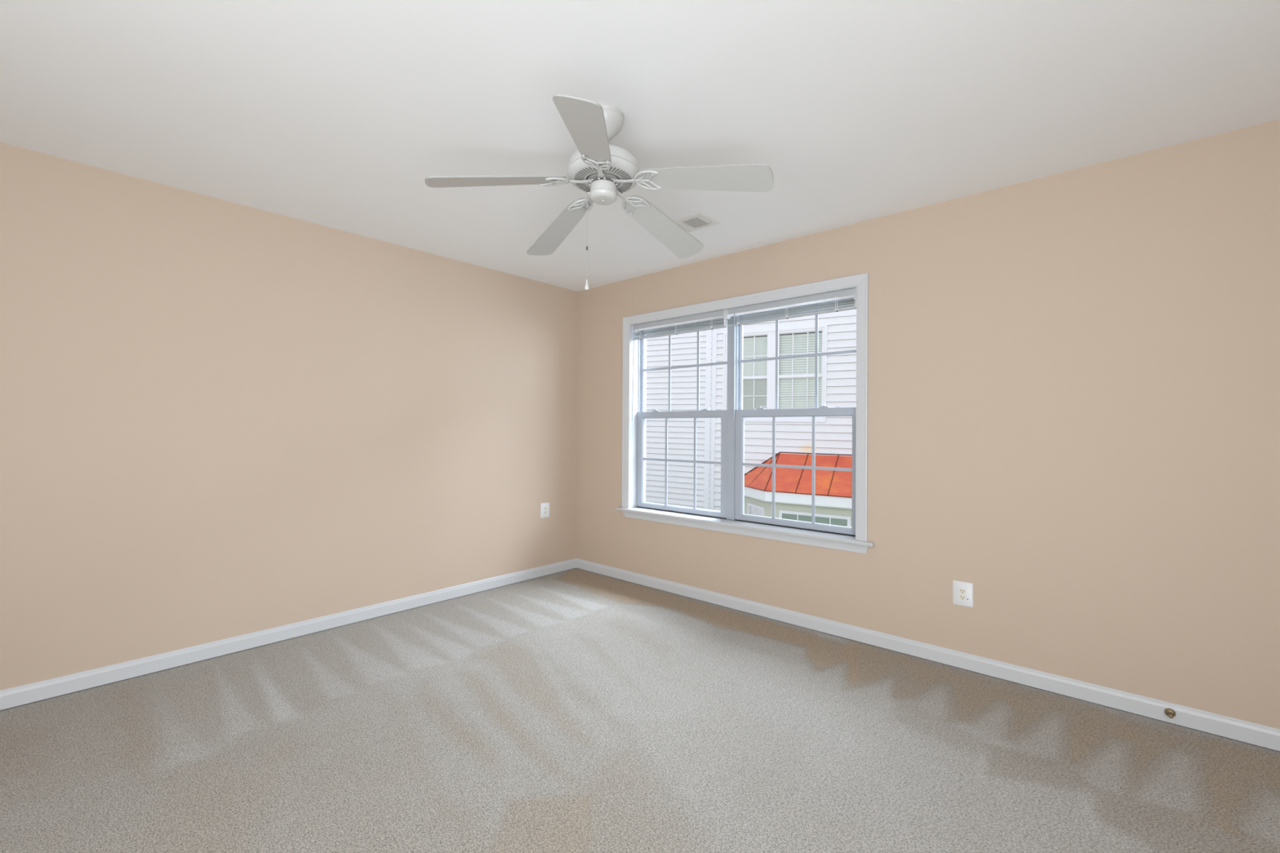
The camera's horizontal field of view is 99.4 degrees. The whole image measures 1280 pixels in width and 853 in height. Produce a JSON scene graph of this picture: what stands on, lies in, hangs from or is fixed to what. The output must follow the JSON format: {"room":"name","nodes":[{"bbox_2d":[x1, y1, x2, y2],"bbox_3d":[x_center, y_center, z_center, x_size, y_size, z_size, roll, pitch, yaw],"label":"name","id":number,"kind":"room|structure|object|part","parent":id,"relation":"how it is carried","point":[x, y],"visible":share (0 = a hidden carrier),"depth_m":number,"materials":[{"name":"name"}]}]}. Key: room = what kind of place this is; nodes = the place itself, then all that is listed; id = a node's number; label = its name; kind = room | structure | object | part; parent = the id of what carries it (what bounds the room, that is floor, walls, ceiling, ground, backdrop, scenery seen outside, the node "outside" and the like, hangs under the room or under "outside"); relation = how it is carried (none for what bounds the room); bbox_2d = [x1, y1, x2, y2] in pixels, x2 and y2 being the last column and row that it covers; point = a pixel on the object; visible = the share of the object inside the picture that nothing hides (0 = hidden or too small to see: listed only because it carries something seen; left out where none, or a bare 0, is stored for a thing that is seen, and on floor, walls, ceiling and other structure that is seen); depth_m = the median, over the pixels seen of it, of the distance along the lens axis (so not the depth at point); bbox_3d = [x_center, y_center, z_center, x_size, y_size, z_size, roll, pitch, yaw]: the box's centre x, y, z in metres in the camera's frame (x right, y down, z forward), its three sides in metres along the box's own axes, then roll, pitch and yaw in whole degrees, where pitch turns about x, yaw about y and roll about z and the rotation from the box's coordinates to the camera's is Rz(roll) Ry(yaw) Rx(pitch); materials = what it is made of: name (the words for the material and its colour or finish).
{"room":"empty bedroom","nodes":[
{"label":"empty bedroom","id":0,"kind":"room"},
{"bbox_2d":[0,142,577,690],"bbox_3d":[-2.177,0.057,3.119,0.200,2.540,5.050,0,0,42],"label":"wall","id":1,"kind":"structure","parent":0,"point":[220,419],"depth_m":2.95,"materials":[{"name":"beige paint"}]},
{"bbox_2d":[0,558,576,710],"bbox_3d":[-2.105,1.182,3.042,0.012,0.081,4.650,0,0,42],"label":"baseboard","id":2,"kind":"structure","parent":1,"relation":"attached to","point":[60,686],"depth_m":2.95,"materials":[{"name":"white paint"}]},
{"bbox_2d":[540,502,549,518],"bbox_3d":[-0.789,0.698,4.521,0.008,0.124,0.091,0,0,42],"label":"wall outlet","id":3,"kind":"object","parent":1,"relation":"attached to","point":[544,507],"visible":1,"depth_m":4.52,"materials":[{"name":"white plastic"}]},
{"bbox_2d":[0,568,1279,852],"bbox_3d":[-0.243,1.229,1.382,5.000,0.001,4.650,0,0,42],"label":"floor","id":4,"kind":"structure","parent":0,"point":[575,710],"depth_m":2.07,"materials":[{"name":"beige carpet"}]},
{"bbox_2d":[0,0,1279,291],"bbox_3d":[-0.228,-1.271,1.397,5.400,0.120,5.050,0,0,42],"label":"ceiling","id":5,"kind":"structure","parent":0,"point":[337,114],"depth_m":1.99,"materials":[{"name":"white paint"}]},
{"bbox_2d":[424,93,773,290],"bbox_3d":[-0.121,-0.868,2.139,1.245,0.677,1.208,0,0,42],"label":"ceiling fan","id":6,"kind":"object","parent":5,"relation":"hanging from","point":[604,171],"visible":1,"depth_m":2.02,"materials":[{"name":"white metal"}]},
{"bbox_3d":[-0.523,-0.907,2.001,0.510,0.006,0.140,-8,12,-15],"label":"blade","id":7,"kind":"part","parent":6,"relation":"part of","materials":[{"name":"white wood"}]},
{"bbox_3d":[-0.359,-0.886,2.434,0.140,0.006,0.510,-12,-4,-35],"label":"blade","id":8,"kind":"part","parent":6,"relation":"part of","materials":[{"name":"white wood"}]},
{"bbox_3d":[-0.230,-0.944,2.083,0.104,0.024,0.038,1,-3,-15],"label":"blade arm","id":9,"kind":"part","parent":6,"relation":"part of","materials":[{"name":"white metal"}]},
{"bbox_3d":[-0.161,-0.915,1.712,0.140,0.006,0.510,13,7,1],"label":"blade","id":10,"kind":"part","parent":6,"relation":"part of","materials":[{"name":"white wood"}]},
{"bbox_3d":[-0.201,-0.739,2.106,0.015,0.344,0.006,0,0,1],"label":"pull chain","id":11,"kind":"part","parent":6,"relation":"part of","materials":[{"name":"metal"}]},
{"bbox_3d":[-0.147,-0.946,2.017,0.038,0.020,0.104,0,0,3],"label":"blade arm","id":12,"kind":"part","parent":6,"relation":"part of","materials":[{"name":"white metal"}]},
{"bbox_3d":[-0.086,-0.938,2.177,0.038,0.024,0.104,-1,-3,39],"label":"blade arm","id":13,"kind":"part","parent":6,"relation":"part of","materials":[{"name":"white metal"}]},
{"bbox_3d":[-0.058,-0.942,2.075,0.104,0.024,0.038,0,-3,21],"label":"blade arm","id":14,"kind":"part","parent":6,"relation":"part of","materials":[{"name":"white metal"}]},
{"bbox_3d":[0.103,-0.881,2.412,0.140,0.006,0.510,-16,-21,35],"label":"blade","id":15,"kind":"part","parent":6,"relation":"part of","materials":[{"name":"white wood"}]},
{"bbox_3d":[0.226,-0.899,1.966,0.510,0.006,0.140,10,-11,21],"label":"blade","id":16,"kind":"part","parent":6,"relation":"part of","materials":[{"name":"white wood"}]},
{"bbox_2d":[673,212,719,232],"bbox_3d":[0.314,-1.192,3.183,0.232,0.012,0.210,0,0,42],"label":"ceiling vent","id":17,"kind":"object","parent":5,"relation":"in","point":[698,220],"visible":0.93,"depth_m":3.17,"materials":[{"name":"white metal"}]},
{"bbox_2d":[576,119,1279,728],"bbox_3d":[1.377,0.079,3.199,5.000,2.540,0.200,0,0,42],"label":"wall","id":18,"kind":"structure","parent":0,"point":[1073,398],"depth_m":2.54,"materials":[{"name":"beige paint"}]},
{"bbox_2d":[615,272,875,554],"bbox_3d":[0.643,-0.076,3.824,2.018,1.616,0.248,0,0,42],"label":"window","id":19,"kind":"structure","parent":18,"relation":"in","point":[731,518],"depth_m":3.80,"materials":[{"name":"white paint"}]},
{"bbox_2d":[631,309,728,421],"bbox_3d":[0.277,-0.430,4.097,0.895,0.776,0.057,0,0,42],"label":"mini blind","id":20,"kind":"object","parent":19,"relation":"attached to","point":[722,313],"visible":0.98,"depth_m":4.08,"materials":[{"name":"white plastic"}]},
{"bbox_3d":[-0.065,-0.458,4.375,0.016,0.650,0.006,0,0,19],"label":"lift cord","id":21,"kind":"part","parent":20,"relation":"part of","materials":[{"name":"white fabric"}]},
{"bbox_3d":[0.279,-0.704,4.098,0.880,0.012,0.025,0,0,42],"label":"rail","id":22,"kind":"part","parent":20,"relation":"part of","materials":[{"name":"white metal"}]},
{"bbox_3d":[0.309,0.267,4.156,0.860,0.770,0.034,0,0,42],"label":"sash","id":23,"kind":"part","parent":19,"relation":"part of","materials":[{"name":"white plastic"}]},
{"bbox_2d":[643,417,720,508],"bbox_3d":[0.309,0.274,4.156,0.745,0.676,0.008,0,0,42],"label":"grille","id":24,"kind":"object","parent":19,"relation":"attached to","point":[647,504],"depth_m":4.24,"materials":[{"name":"white plastic"}]},
{"bbox_3d":[0.338,-0.442,4.188,0.853,0.731,0.028,0,0,42],"label":"sash","id":25,"kind":"part","parent":19,"relation":"part of","materials":[{"name":"white plastic"}]},
{"bbox_2d":[643,322,727,411],"bbox_3d":[0.338,-0.449,4.188,0.819,0.673,0.008,0,0,42],"label":"grille","id":26,"kind":"object","parent":19,"relation":"attached to","point":[698,365],"depth_m":4.27,"materials":[{"name":"white plastic"}]},
{"bbox_2d":[726,287,856,420],"bbox_3d":[0.951,-0.430,3.496,0.899,0.776,0.057,0,0,42],"label":"mini blind","id":27,"kind":"object","parent":19,"relation":"attached to","point":[785,313],"visible":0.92,"depth_m":3.47,"materials":[{"name":"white plastic"}]},
{"bbox_3d":[0.943,-0.742,3.487,0.018,0.080,0.005,0,0,42],"label":"ladder cord","id":28,"kind":"part","parent":27,"relation":"part of","materials":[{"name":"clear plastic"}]},
{"bbox_3d":[0.951,-0.703,3.498,0.887,0.012,0.025,0,0,42],"label":"rail","id":29,"kind":"part","parent":27,"relation":"part of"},
{"bbox_3d":[1.004,0.268,3.537,0.873,0.770,0.034,0,0,42],"label":"sash","id":30,"kind":"part","parent":19,"relation":"part of","materials":[{"name":"white plastic"}]},
{"bbox_3d":[1.034,-0.442,3.567,0.865,0.731,0.028,0,0,42],"label":"sash","id":31,"kind":"part","parent":19,"relation":"part of","materials":[{"name":"white plastic"}]},
{"bbox_2d":[742,416,852,523],"bbox_3d":[1.004,0.275,3.537,0.758,0.676,0.008,0,0,42],"label":"grille","id":32,"kind":"object","parent":19,"relation":"attached to","point":[744,516],"depth_m":3.61,"materials":[{"name":"white plastic"}]},
{"bbox_2d":[742,303,856,408],"bbox_3d":[1.034,-0.449,3.567,0.831,0.673,0.008,0,0,42],"label":"grille","id":33,"kind":"object","parent":19,"relation":"attached to","point":[816,353],"depth_m":3.60,"materials":[{"name":"white plastic"}]},
{"bbox_2d":[576,558,1279,751],"bbox_3d":[1.300,1.203,3.114,5.000,0.081,0.012,0,0,42],"label":"baseboard","id":34,"kind":"structure","parent":18,"relation":"attached to","point":[1252,733],"depth_m":2.70,"materials":[{"name":"white paint"}]},
{"bbox_2d":[1164,708,1176,718],"bbox_3d":[2.212,1.202,2.261,0.035,0.035,0.047,0,0,42],"label":"door stop","id":35,"kind":"object","parent":34,"relation":"attached to","point":[1170,713],"visible":1,"depth_m":2.27,"materials":[{"name":"gold metal"}]},
{"bbox_3d":[2.208,1.202,2.257,0.017,0.017,0.037,0,0,42],"label":"stem","id":36,"kind":"part","parent":35,"relation":"part of","materials":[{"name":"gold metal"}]},
{"bbox_2d":[952,580,973,607],"bbox_3d":[1.664,0.863,2.796,0.091,0.124,0.008,0,0,42],"label":"wall outlet","id":37,"kind":"object","parent":18,"relation":"attached to","point":[962,592],"visible":1,"depth_m":2.79,"materials":[{"name":"white plastic"}]},
{"bbox_2d":[959,595,965,599],"bbox_3d":[1.662,0.882,2.793,0.027,0.021,0.002,0,0,42],"label":"receptacle","id":38,"kind":"object","parent":37,"relation":"attached to","point":[961,597],"depth_m":2.79,"materials":[{"name":"white plastic"}]},
{"bbox_2d":[960,589,965,593],"bbox_3d":[1.662,0.850,2.794,0.027,0.021,0.002,0,0,42],"label":"receptacle","id":39,"kind":"object","parent":37,"relation":"attached to","point":[962,591],"depth_m":2.79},
{"label":"outside","id":40,"kind":"structure","parent":0,"visible":0},
{"bbox_3d":[4.812,3.863,10.813,28.000,0.100,15.800,0,0,42],"label":"ground","id":41,"kind":"structure","parent":40,"visible":0},
{"bbox_2d":[645,300,856,527],"bbox_3d":[1.359,-0.278,9.864,12.900,8.100,1.109,1,0,31],"label":"neighboring house","id":42,"kind":"structure","parent":41,"relation":"on","point":[837,331],"depth_m":9.57,"materials":[{"name":"white plastic"}]},
{"bbox_3d":[1.953,-0.533,9.865,0.762,0.740,0.026,1,0,31],"label":"neighbor sash","id":43,"kind":"part","parent":42,"relation":"part of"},
{"bbox_2d":[742,336,767,409],"bbox_3d":[1.985,-0.902,9.909,0.762,1.430,0.045,1,0,31],"label":"blind","id":44,"kind":"object","parent":42,"relation":"hanging from","point":[748,404],"depth_m":9.83,"materials":[{"name":"white plastic"}]},
{"bbox_3d":[1.952,-1.258,9.843,0.762,0.790,0.026,1,0,31],"label":"neighbor sash","id":45,"kind":"part","parent":42,"relation":"part of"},
{"bbox_3d":[1.991,2.096,9.376,0.001,1.385,0.480,1,0,-17],"label":"bay pane","id":46,"kind":"part","parent":42,"relation":"part of","materials":[{"name":"white glass"}]},
{"bbox_3d":[2.766,-0.519,9.384,0.764,0.740,0.026,1,0,31],"label":"neighbor sash","id":47,"kind":"part","parent":42,"relation":"part of","materials":[{"name":"white"}]},
{"bbox_3d":[2.765,-1.244,9.362,0.764,0.790,0.026,1,0,31],"label":"neighbor sash","id":48,"kind":"part","parent":42,"relation":"part of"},
{"bbox_2d":[778,332,822,408],"bbox_3d":[2.798,-0.889,9.427,0.764,1.430,0.045,1,0,31],"label":"blind","id":49,"kind":"object","parent":42,"relation":"hanging from","point":[799,384],"depth_m":9.43,"materials":[{"name":"white plastic"}]},
{"bbox_2d":[796,515,831,524],"bbox_3d":[2.729,2.109,8.556,0.517,1.385,0.010,1,0,31],"label":"grille","id":50,"kind":"object","parent":42,"relation":"attached to","point":[797,515],"depth_m":8.43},
{"bbox_2d":[782,513,847,526],"bbox_3d":[2.735,2.109,8.565,1.008,1.385,0.004,1,0,31],"label":"window","id":51,"kind":"structure","parent":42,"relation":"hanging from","point":[837,522],"depth_m":8.53,"materials":[{"name":"glass"}]}
]}

